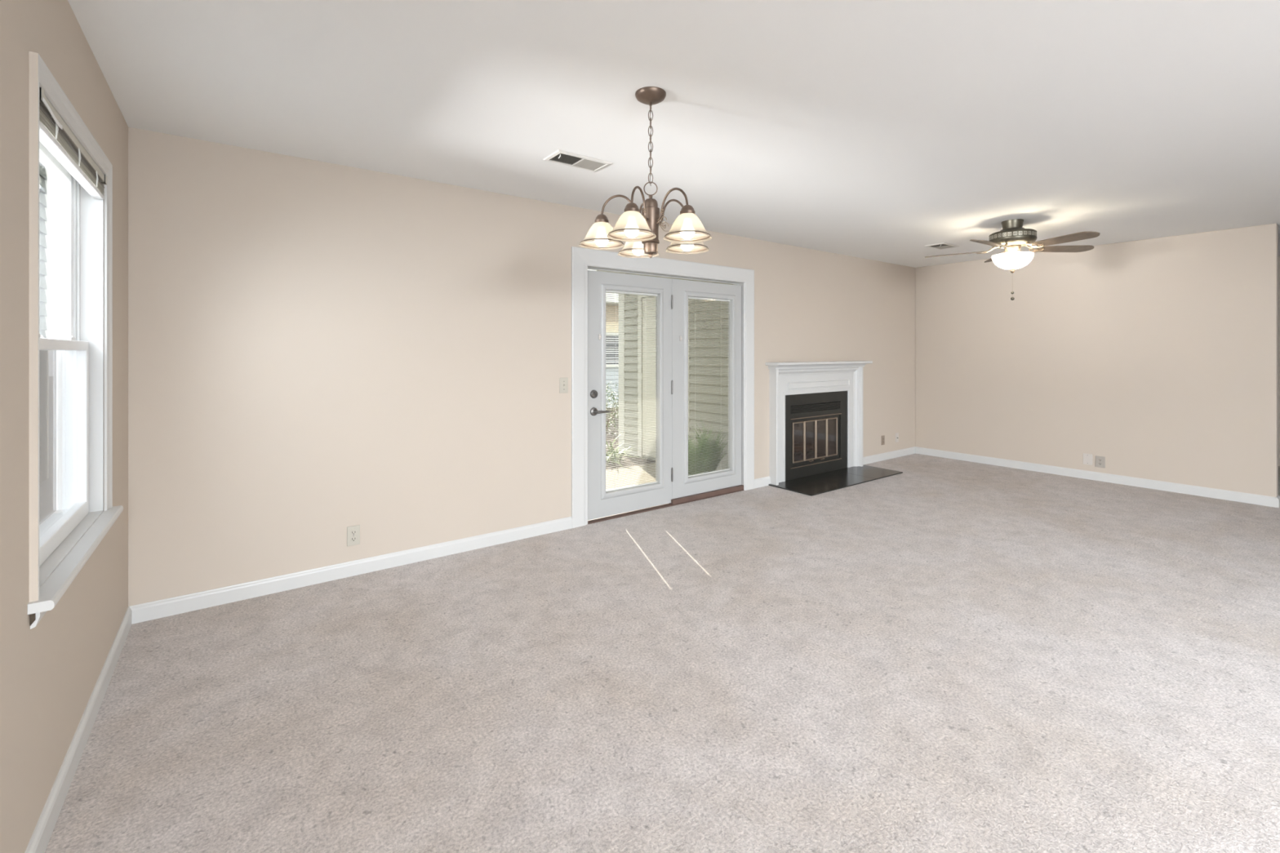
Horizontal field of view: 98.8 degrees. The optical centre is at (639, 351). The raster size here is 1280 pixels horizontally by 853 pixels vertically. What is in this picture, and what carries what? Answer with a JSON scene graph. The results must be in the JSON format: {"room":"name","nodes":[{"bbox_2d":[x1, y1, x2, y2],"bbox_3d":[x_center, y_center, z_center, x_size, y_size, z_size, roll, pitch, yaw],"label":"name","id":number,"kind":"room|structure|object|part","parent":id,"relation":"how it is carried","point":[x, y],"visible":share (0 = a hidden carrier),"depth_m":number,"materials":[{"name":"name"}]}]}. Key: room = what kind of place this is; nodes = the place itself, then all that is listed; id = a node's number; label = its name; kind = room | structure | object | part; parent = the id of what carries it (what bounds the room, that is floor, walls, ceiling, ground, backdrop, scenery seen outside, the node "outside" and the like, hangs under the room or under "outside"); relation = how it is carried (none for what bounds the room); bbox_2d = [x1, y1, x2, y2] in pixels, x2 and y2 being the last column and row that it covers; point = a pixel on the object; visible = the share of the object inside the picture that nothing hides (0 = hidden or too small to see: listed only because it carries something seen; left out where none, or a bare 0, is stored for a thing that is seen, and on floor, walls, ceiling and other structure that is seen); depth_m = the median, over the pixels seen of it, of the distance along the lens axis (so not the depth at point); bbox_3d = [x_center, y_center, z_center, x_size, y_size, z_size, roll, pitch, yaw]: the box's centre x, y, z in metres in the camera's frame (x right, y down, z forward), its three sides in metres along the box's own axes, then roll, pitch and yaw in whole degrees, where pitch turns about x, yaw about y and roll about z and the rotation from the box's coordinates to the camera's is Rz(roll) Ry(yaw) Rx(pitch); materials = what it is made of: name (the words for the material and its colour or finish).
{"room":"empty living room","nodes":[
{"label":"empty living room","id":0,"kind":"room"},
{"bbox_2d":[0,0,128,852],"bbox_3d":[-0.610,0.118,-0.006,0.140,2.440,6.600,0,0,-36],"label":"wall","id":1,"kind":"structure","parent":0,"point":[50,671],"depth_m":1.40,"materials":[{"name":"beige paint"}]},
{"bbox_2d":[27,51,123,629],"bbox_3d":[-1.906,-0.027,1.793,0.188,1.478,1.079,0,0,-36],"label":"window","id":2,"kind":"structure","parent":1,"relation":"in","point":[73,521],"depth_m":2.08,"materials":[{"name":"white"}]},
{"bbox_3d":[-1.948,-0.345,1.765,0.032,0.677,0.860,0,0,-36],"label":"sash","id":3,"kind":"part","parent":2,"relation":"part of","materials":[{"name":"white plastic"}]},
{"bbox_3d":[-1.952,-0.033,1.761,0.067,1.338,0.924,0,0,-36],"label":"vinyl frame","id":4,"kind":"part","parent":2,"relation":"part of","materials":[{"name":"white plastic"}]},
{"bbox_3d":[-1.915,0.298,1.788,0.032,0.676,0.900,0,0,-36],"label":"sash","id":5,"kind":"part","parent":2,"relation":"part of","materials":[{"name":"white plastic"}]},
{"bbox_2d":[39,87,106,199],"bbox_3d":[-1.881,-0.653,1.814,0.049,0.097,0.916,0,0,-36],"label":"window blind","id":6,"kind":"object","parent":2,"relation":"attached to","point":[55,135],"visible":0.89,"depth_m":1.73,"materials":[{"name":"grey plastic"}]},
{"bbox_3d":[-1.697,-0.647,1.596,0.005,0.060,0.011,0,0,-36],"label":"ladder cord","id":7,"kind":"part","parent":6,"relation":"part of","materials":[{"name":"white fabric"}]},
{"bbox_3d":[-1.881,-0.613,1.813,0.032,0.015,0.908,0,0,-36],"label":"rail","id":8,"kind":"part","parent":6,"relation":"part of","materials":[{"name":"white plastic"}]},
{"bbox_3d":[-1.869,-0.647,1.829,0.005,0.060,0.011,0,0,-36],"label":"ladder cord","id":9,"kind":"part","parent":6,"relation":"part of","materials":[{"name":"white fabric"}]},
{"bbox_3d":[-2.039,-0.647,2.060,0.005,0.060,0.011,0,0,-36],"label":"ladder cord","id":10,"kind":"part","parent":6,"relation":"part of","materials":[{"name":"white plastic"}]},
{"bbox_2d":[24,606,131,852],"bbox_3d":[-0.548,1.295,0.040,0.014,0.086,6.600,0,0,-36],"label":"baseboard","id":11,"kind":"structure","parent":1,"relation":"attached to","point":[40,838],"depth_m":1.76,"materials":[{"name":"white wood"}]},
{"bbox_2d":[128,127,915,606],"bbox_3d":[1.495,0.118,5.733,10.340,2.440,0.140,0,0,-36],"label":"wall","id":12,"kind":"structure","parent":0,"point":[317,350],"depth_m":3.29,"materials":[{"name":"beige paint"}]},
{"bbox_2d":[129,516,572,624],"bbox_3d":[-1.512,1.295,3.420,2.473,0.086,0.014,0,0,-36],"label":"baseboard","id":13,"kind":"structure","parent":12,"relation":"attached to","point":[158,609],"depth_m":3.19,"materials":[{"name":"white wood"}]},
{"bbox_2d":[346,524,359,546],"bbox_3d":[-1.711,1.101,3.276,0.070,0.116,0.009,0,0,-36],"label":"wall outlet","id":14,"kind":"object","parent":12,"relation":"attached to","point":[353,532],"visible":1,"depth_m":3.27,"materials":[{"name":"beige plastic"}]},
{"bbox_2d":[350,536,356,542],"bbox_3d":[-1.710,1.121,3.273,0.033,0.033,0.003,0,0,-36],"label":"receptacle","id":15,"kind":"object","parent":14,"relation":"attached to","point":[353,539],"depth_m":3.27,"materials":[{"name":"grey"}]},
{"bbox_2d":[350,529,356,535],"bbox_3d":[-1.710,1.081,3.273,0.033,0.033,0.003,0,0,-36],"label":"receptacle","id":16,"kind":"object","parent":14,"relation":"attached to","point":[353,532],"depth_m":3.27,"materials":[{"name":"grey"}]},
{"bbox_2d":[559,377,568,393],"bbox_3d":[-0.569,0.255,4.113,0.070,0.116,0.016,0,0,-36],"label":"light switch","id":17,"kind":"object","parent":12,"relation":"attached to","point":[563,382],"visible":1,"depth_m":4.11,"materials":[{"name":"beige plastic"}]},
{"bbox_2d":[587,270,672,519],"bbox_3d":[-0.057,0.341,4.514,0.852,1.950,0.130,0,0,-36],"label":"door","id":18,"kind":"structure","parent":12,"relation":"in","point":[602,503],"depth_m":4.47,"materials":[{"name":"grey paint"}]},
{"bbox_3d":[-0.296,0.472,4.298,0.128,0.022,0.065,0,0,-36],"label":"lever","id":19,"kind":"part","parent":18,"relation":"part of","materials":[{"name":"silver metal"}]},
{"bbox_3d":[-0.196,0.314,4.454,0.001,1.612,0.001,0,0,-36],"label":"ladder cord","id":20,"kind":"part","parent":18,"relation":"part of","materials":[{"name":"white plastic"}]},
{"bbox_3d":[-0.061,0.319,4.537,0.638,1.712,0.050,0,0,-36],"label":"lite frame","id":21,"kind":"part","parent":18,"relation":"part of","materials":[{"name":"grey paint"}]},
{"bbox_3d":[-0.083,0.319,4.567,0.628,1.702,0.015,0,0,-36],"label":"lite frame","id":22,"kind":"part","parent":18,"relation":"part of","materials":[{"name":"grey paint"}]},
{"bbox_2d":[571,246,754,528],"bbox_3d":[0.256,0.272,4.807,2.021,2.132,0.156,0,0,-36],"label":"door frame","id":23,"kind":"structure","parent":12,"relation":"attached to","point":[581,258],"depth_m":4.39,"materials":[{"name":"white wood"}]},
{"bbox_2d":[668,278,743,504],"bbox_3d":[0.618,0.348,5.044,0.890,1.964,0.079,0,0,-36],"label":"door","id":24,"kind":"structure","parent":12,"relation":"in","point":[684,487],"depth_m":4.99,"materials":[{"name":"grey paint"}]},
{"bbox_3d":[0.622,1.309,5.040,0.888,0.042,0.068,0,0,-36],"label":"sill","id":25,"kind":"part","parent":24,"relation":"part of","materials":[{"name":"brown wood"}]},
{"bbox_3d":[0.643,0.319,5.056,0.650,1.712,0.050,0,0,-36],"label":"lite frame","id":26,"kind":"part","parent":24,"relation":"part of","materials":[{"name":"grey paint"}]},
{"bbox_3d":[0.621,0.319,5.085,0.640,1.702,0.015,0,0,-36],"label":"lite frame","id":27,"kind":"part","parent":24,"relation":"part of","materials":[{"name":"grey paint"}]},
{"bbox_2d":[754,475,770,488],"bbox_3d":[1.206,1.295,5.424,0.239,0.086,0.014,0,0,-36],"label":"baseboard","id":28,"kind":"structure","parent":12,"relation":"attached to","point":[762,482],"depth_m":5.42,"materials":[{"name":"white wood"}]},
{"bbox_2d":[881,435,884,444],"bbox_3d":[2.990,1.093,6.742,0.070,0.116,0.009,0,0,-36],"label":"wall outlet","id":29,"kind":"object","parent":12,"relation":"attached to","point":[883,436],"visible":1,"depth_m":6.74,"materials":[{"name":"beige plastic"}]},
{"bbox_2d":[862,446,915,464],"bbox_3d":[3.075,1.295,6.803,1.359,0.086,0.014,0,0,-36],"label":"baseboard","id":30,"kind":"structure","parent":12,"relation":"attached to","point":[891,455],"depth_m":6.80,"materials":[{"name":"white wood"}]},
{"bbox_2d":[895,432,898,442],"bbox_3d":[3.256,1.090,6.933,0.070,0.116,0.018,0,0,-36],"label":"cable jack plate","id":31,"kind":"object","parent":12,"relation":"attached to","point":[896,433],"visible":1,"depth_m":6.93,"materials":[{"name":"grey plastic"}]},
{"bbox_2d":[44,453,1279,852],"bbox_3d":[3.535,1.388,3.050,10.440,0.100,6.880,0,0,-36],"label":"floor","id":32,"kind":"structure","parent":0,"point":[940,655],"depth_m":2.19,"materials":[{"name":"beige carpet"}]},
{"bbox_2d":[587,489,744,524],"bbox_3d":[0.259,1.333,4.815,1.742,0.009,0.142,0,0,-36],"label":"threshold","id":33,"kind":"object","parent":32,"relation":"on","point":[631,513],"visible":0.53,"depth_m":4.55,"materials":[{"name":"brown wood"}]},
{"bbox_2d":[768,464,902,496],"bbox_3d":[2.084,1.331,5.756,1.625,0.011,0.519,0,0,-36],"label":"hearth slab","id":34,"kind":"object","parent":32,"relation":"on","point":[823,482],"visible":0.89,"depth_m":5.67,"materials":[{"name":"black stone"}]},
{"bbox_2d":[785,391,847,480],"bbox_3d":[1.786,0.887,6.123,1.109,0.876,0.498,0,0,-36],"label":"fireplace insert","id":35,"kind":"object","parent":34,"relation":"on","point":[820,420],"visible":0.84,"depth_m":6.03,"materials":[{"name":"black metal"}]},
{"bbox_3d":[1.662,0.951,5.752,0.193,0.423,0.016,0,0,-36],"label":"glass door","id":36,"kind":"part","parent":35,"relation":"part of","materials":[{"name":"brown glass"}]},
{"bbox_2d":[793,441,806,445],"bbox_3d":[1.696,1.083,6.177,0.491,0.084,0.088,0,0,-36],"label":"log","id":37,"kind":"object","parent":35,"relation":"on","point":[797,443],"visible":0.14,"depth_m":6.23,"materials":[{"name":"brown wood"}]},
{"bbox_2d":[793,443,813,453],"bbox_3d":[1.737,1.083,6.071,0.471,0.084,0.088,0,0,-36],"label":"log","id":38,"kind":"object","parent":35,"relation":"on","point":[797,448],"visible":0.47,"depth_m":6.07,"materials":[{"name":"brown wood"}]},
{"bbox_3d":[1.819,0.951,5.868,0.193,0.423,0.016,0,0,-36],"label":"glass door","id":39,"kind":"part","parent":35,"relation":"part of","materials":[{"name":"black glass"}]},
{"bbox_3d":[1.977,0.951,5.984,0.193,0.423,0.016,0,0,-36],"label":"glass door","id":40,"kind":"part","parent":35,"relation":"part of","materials":[{"name":"brown glass"}]},
{"bbox_3d":[2.135,0.951,6.100,0.193,0.423,0.016,0,0,-36],"label":"glass door","id":41,"kind":"part","parent":35,"relation":"part of","materials":[{"name":"black glass"}]},
{"bbox_2d":[765,360,872,485],"bbox_3d":[1.962,0.718,5.883,1.647,1.216,0.172,0,0,-36],"label":"fireplace mantel","id":42,"kind":"object","parent":34,"relation":"on","point":[791,378],"visible":1,"depth_m":5.82,"materials":[{"name":"white wood"}]},
{"bbox_3d":[1.946,0.159,5.905,1.560,0.038,0.118,0,0,-36],"label":"bed moulding","id":43,"kind":"part","parent":42,"relation":"part of","materials":[{"name":"white wood"}]},
{"bbox_3d":[1.958,0.354,5.944,1.085,0.077,0.009,0,0,-36],"label":"panel moulding","id":44,"kind":"part","parent":42,"relation":"part of","materials":[{"name":"white wood"}]},
{"bbox_2d":[765,360,872,365],"bbox_3d":[1.962,0.124,5.883,1.647,0.029,0.172,0,0,-36],"label":"shelf","id":45,"kind":"object","parent":42,"relation":"attached to","point":[837,362],"depth_m":5.77,"materials":[{"name":"white wood"}]},
{"bbox_2d":[67,0,1279,273],"bbox_3d":[2.523,-1.162,4.423,10.440,0.120,10.290,0,0,-36],"label":"ceiling","id":46,"kind":"structure","parent":0,"point":[883,131],"depth_m":2.43,"materials":[{"name":"white paint"}]},
{"bbox_2d":[543,149,612,171],"bbox_3d":[-0.358,-1.087,3.169,0.352,0.028,0.188,0,0,-36],"label":"ceiling vent","id":47,"kind":"object","parent":46,"relation":"in","point":[561,157],"visible":1,"depth_m":3.15,"materials":[{"name":"white metal"}]},
{"bbox_2d":[578,86,711,257],"bbox_3d":[0.057,-0.750,2.350,0.561,0.703,0.604,0,0,-36],"label":"chandelier","id":48,"kind":"object","parent":46,"relation":"hanging from","point":[687,233],"visible":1,"depth_m":2.29,"materials":[{"name":"brown metal"}]},
{"bbox_3d":[-0.163,-0.489,2.342,0.058,0.081,0.058,0,0,-36],"label":"light bulb","id":49,"kind":"part","parent":48,"relation":"part of","materials":[{"name":"white glass"}]},
{"bbox_3d":[-0.163,-0.505,2.342,0.176,0.086,0.176,0,0,-36],"label":"lamp shade","id":50,"kind":"part","parent":48,"relation":"part of","materials":[{"name":"white glass"}]},
{"bbox_3d":[-0.077,-0.610,2.344,0.182,0.120,0.010,0,0,-1],"label":"arm","id":51,"kind":"part","parent":48,"relation":"part of","materials":[{"name":"brown metal"}]},
{"bbox_3d":[-0.033,-0.489,2.162,0.058,0.081,0.058,0,0,-36],"label":"light bulb","id":52,"kind":"part","parent":48,"relation":"part of","materials":[{"name":"white glass"}]},
{"bbox_3d":[-0.033,-0.505,2.162,0.176,0.086,0.176,0,0,-36],"label":"lamp shade","id":53,"kind":"part","parent":48,"relation":"part of","materials":[{"name":"white glass"}]},
{"bbox_3d":[-0.007,-0.505,2.558,0.176,0.086,0.176,0,0,-36],"label":"lamp shade","id":54,"kind":"part","parent":48,"relation":"part of","materials":[{"name":"white glass"}]},
{"bbox_3d":[-0.007,-0.489,2.558,0.058,0.081,0.058,0,0,-36],"label":"light bulb","id":55,"kind":"part","parent":48,"relation":"part of","materials":[{"name":"white glass"}]},
{"bbox_3d":[0.000,-0.610,2.238,0.152,0.120,0.094,0,0,-36],"label":"arm","id":56,"kind":"part","parent":48,"relation":"part of","materials":[{"name":"brown metal"}]},
{"bbox_3d":[0.046,-0.892,2.346,0.017,0.366,0.017,0,0,36],"label":"chain","id":57,"kind":"part","parent":48,"relation":"part of","materials":[{"name":"brown metal"}]},
{"bbox_3d":[0.143,-0.610,2.407,0.171,0.120,0.010,0,0,-32],"label":"arm","id":58,"kind":"part","parent":48,"relation":"part of","materials":[{"name":"brown metal"}]},
{"bbox_3d":[0.130,-0.610,2.256,0.010,0.120,0.182,0,0,-43],"label":"arm","id":59,"kind":"part","parent":48,"relation":"part of","materials":[{"name":"brown metal"}]},
{"bbox_3d":[0.211,-0.489,2.451,0.058,0.081,0.058,0,0,-36],"label":"light bulb","id":60,"kind":"part","parent":48,"relation":"part of","materials":[{"name":"white glass"}]},
{"bbox_3d":[0.211,-0.505,2.451,0.176,0.086,0.176,0,0,-36],"label":"lamp shade","id":61,"kind":"part","parent":48,"relation":"part of","materials":[{"name":"white glass"}]},
{"bbox_3d":[0.190,-0.505,2.193,0.176,0.086,0.176,0,0,-36],"label":"lamp shade","id":62,"kind":"part","parent":48,"relation":"part of","materials":[{"name":"white glass"}]},
{"bbox_3d":[0.190,-0.489,2.193,0.058,0.081,0.058,0,0,-36],"label":"light bulb","id":63,"kind":"part","parent":48,"relation":"part of","materials":[{"name":"white glass"}]},
{"bbox_2d":[924,242,959,249],"bbox_3d":[3.153,-1.087,5.721,0.335,0.028,0.200,0,0,-36],"label":"ceiling vent","id":64,"kind":"object","parent":46,"relation":"in","point":[944,245],"visible":1,"depth_m":5.70,"materials":[{"name":"white metal"}]},
{"bbox_2d":[924,218,1099,300],"bbox_3d":[3.105,-0.767,4.611,1.226,0.670,1.275,0,0,-36],"label":"ceiling fan","id":65,"kind":"object","parent":46,"relation":"hanging from","point":[1012,237],"visible":1,"depth_m":4.55,"materials":[{"name":"grey metal"}]},
{"bbox_3d":[2.804,-0.866,4.903,0.463,0.035,0.140,0,0,37],"label":"fan blade","id":66,"kind":"part","parent":65,"relation":"part of","materials":[{"name":"brown wood"}]},
{"bbox_3d":[3.294,-0.866,5.053,0.140,0.035,0.463,0,0,19],"label":"fan blade","id":67,"kind":"part","parent":65,"relation":"part of","materials":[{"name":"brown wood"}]},
{"bbox_3d":[2.793,-0.866,4.393,0.464,0.035,0.140,0,0,-36],"label":"fan blade","id":68,"kind":"part","parent":65,"relation":"part of","materials":[{"name":"brown wood"}]},
{"bbox_3d":[3.152,-0.756,4.640,0.298,0.124,0.298,0,0,-36],"label":"lamp shade","id":69,"kind":"part","parent":65,"relation":"part of","materials":[{"name":"white glass"}]},
{"bbox_3d":[3.588,-0.866,4.633,0.463,0.035,0.140,0,0,1],"label":"fan blade","id":70,"kind":"part","parent":65,"relation":"part of","materials":[{"name":"brown wood"}]},
{"bbox_3d":[3.280,-0.866,4.223,0.140,0.035,0.463,0,0,-17],"label":"fan blade","id":71,"kind":"part","parent":65,"relation":"part of","materials":[{"name":"brown wood"}]},
{"bbox_2d":[915,223,1278,497],"bbox_3d":[4.589,0.118,5.995,0.120,2.440,3.112,0,0,-36],"label":"wall","id":72,"kind":"structure","parent":0,"point":[1157,358],"depth_m":5.56,"materials":[{"name":"beige paint"}]},
{"bbox_2d":[1083,453,1092,465],"bbox_3d":[4.692,1.131,5.747,0.008,0.116,0.080,0,0,-36],"label":"blank plate","id":73,"kind":"object","parent":72,"relation":"attached to","point":[1087,458],"visible":1,"depth_m":5.75,"materials":[{"name":"grey plastic"}]},
{"bbox_2d":[915,446,1279,507],"bbox_3d":[4.588,1.295,5.985,0.134,0.086,3.126,0,0,-36],"label":"baseboard","id":74,"kind":"structure","parent":72,"relation":"attached to","point":[1248,498],"depth_m":5.55,"materials":[{"name":"white wood"}]},
{"bbox_2d":[1095,455,1105,467],"bbox_3d":[4.753,1.141,5.663,0.009,0.116,0.080,0,0,-36],"label":"wall outlet","id":75,"kind":"object","parent":72,"relation":"attached to","point":[1100,460],"visible":1,"depth_m":5.66,"materials":[{"name":"beige plastic"}]},
{"bbox_2d":[1278,256,1279,466],"bbox_3d":[7.696,0.118,6.119,0.100,2.440,6.600,0,0,-36],"label":"wall","id":76,"kind":"structure","parent":0,"point":[1279,256],"depth_m":6.38,"materials":[{"name":"beige paint"}]},
{"label":"outside","id":77,"kind":"structure","parent":0,"visible":0},
{"bbox_2d":[605,462,655,490],"bbox_3d":[-0.704,1.488,5.311,3.740,0.100,1.789,0,0,-36],"label":"patio","id":78,"kind":"structure","parent":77,"point":[647,475],"depth_m":6.31,"materials":[{"name":"concrete"}]},
{"bbox_2d":[688,425,715,475],"bbox_3d":[0.563,1.089,5.558,0.437,0.699,0.434,0,0,-36],"label":"fern","id":79,"kind":"object","parent":78,"relation":"on","point":[693,456],"visible":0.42,"depth_m":5.50,"materials":[{"name":"green plant"}]},
{"bbox_2d":[689,417,727,471],"bbox_3d":[0.759,1.081,5.990,0.425,0.716,0.437,0,0,23],"label":"fern","id":80,"kind":"object","parent":78,"relation":"on","point":[716,446],"visible":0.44,"depth_m":5.94,"materials":[{"name":"green plant"}]},
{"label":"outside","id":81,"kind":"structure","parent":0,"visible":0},
{"bbox_3d":[-4.422,1.738,13.707,70.000,0.100,80.000,0,0,-36],"label":"ground","id":82,"kind":"structure","parent":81,"visible":0},
{"bbox_2d":[39,161,48,338],"bbox_3d":[-9.597,-1.983,3.369,8.200,7.358,4.900,0,0,-36],"label":"house","id":83,"kind":"structure","parent":82,"relation":"on","point":[43,171],"depth_m":7.19,"materials":[{"name":"grey"}]},
{"bbox_2d":[605,293,618,407],"bbox_3d":[-1.201,-0.062,16.921,8.000,3.500,4.650,0,0,-36],"label":"house","id":84,"kind":"structure","parent":82,"relation":"on","point":[611,375],"depth_m":15.12,"materials":[{"name":"beige"}]},
{"bbox_3d":[-0.682,-0.037,15.207,1.500,0.850,0.005,0,0,-36],"label":"pane","id":85,"kind":"part","parent":84,"relation":"part of","materials":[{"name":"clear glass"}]},
{"bbox_2d":[605,337,618,364],"bbox_3d":[-0.669,-0.029,15.189,1.460,0.795,0.020,0,0,-36],"label":"blind","id":86,"kind":"object","parent":84,"relation":"hanging from","point":[608,348],"depth_m":15.12,"materials":[{"name":"white plastic"}]},
{"bbox_2d":[605,407,655,470],"bbox_3d":[-1.236,1.593,9.925,8.360,0.290,6.270,0,0,-36],"label":"planting bed","id":87,"kind":"object","parent":82,"relation":"on","point":[608,436],"depth_m":7.48,"materials":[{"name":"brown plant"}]},
{"bbox_2d":[605,382,618,435],"bbox_3d":[-0.620,0.976,8.986,1.273,0.953,1.168,0,0,-36],"label":"boxwood shrub","id":88,"kind":"object","parent":87,"relation":"on","point":[613,414],"visible":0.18,"depth_m":8.96,"materials":[{"name":"green plant"}]},
{"bbox_2d":[605,433,643,467],"bbox_3d":[-0.430,1.281,7.143,0.931,0.362,0.928,0,0,-36],"label":"plant","id":89,"kind":"object","parent":87,"relation":"on","point":[611,448],"visible":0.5,"depth_m":7.15,"materials":[{"name":"green plant"}]},
{"bbox_2d":[623,273,733,471],"bbox_3d":[0.574,-0.112,6.819,0.134,3.500,2.699,0,0,-36],"label":"wall","id":90,"kind":"structure","parent":82,"relation":"on","point":[698,360],"depth_m":6.52,"materials":[{"name":"plastic"}]},
{"bbox_2d":[618,293,625,453],"bbox_3d":[1.382,-0.112,9.100,4.126,3.500,0.185,0,0,-36],"label":"board","id":91,"kind":"object","parent":90,"relation":"attached to","point":[621,357],"visible":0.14,"depth_m":7.85,"materials":[{"name":"grey wood"}]},
{"bbox_2d":[641,297,655,457],"bbox_3d":[0.291,0.343,7.122,0.028,2.130,0.877,0,0,-36],"label":"door","id":92,"kind":"structure","parent":90,"relation":"in","point":[649,364],"depth_m":7.36,"materials":[{"name":"beige"}]},
{"bbox_2d":[637,295,689,458],"bbox_3d":[0.293,0.308,7.121,0.026,2.260,1.060,0,0,-36],"label":"door frame","id":93,"kind":"structure","parent":90,"relation":"attached to","point":[639,316],"depth_m":7.49,"materials":[{"name":"grey"}]}
]}

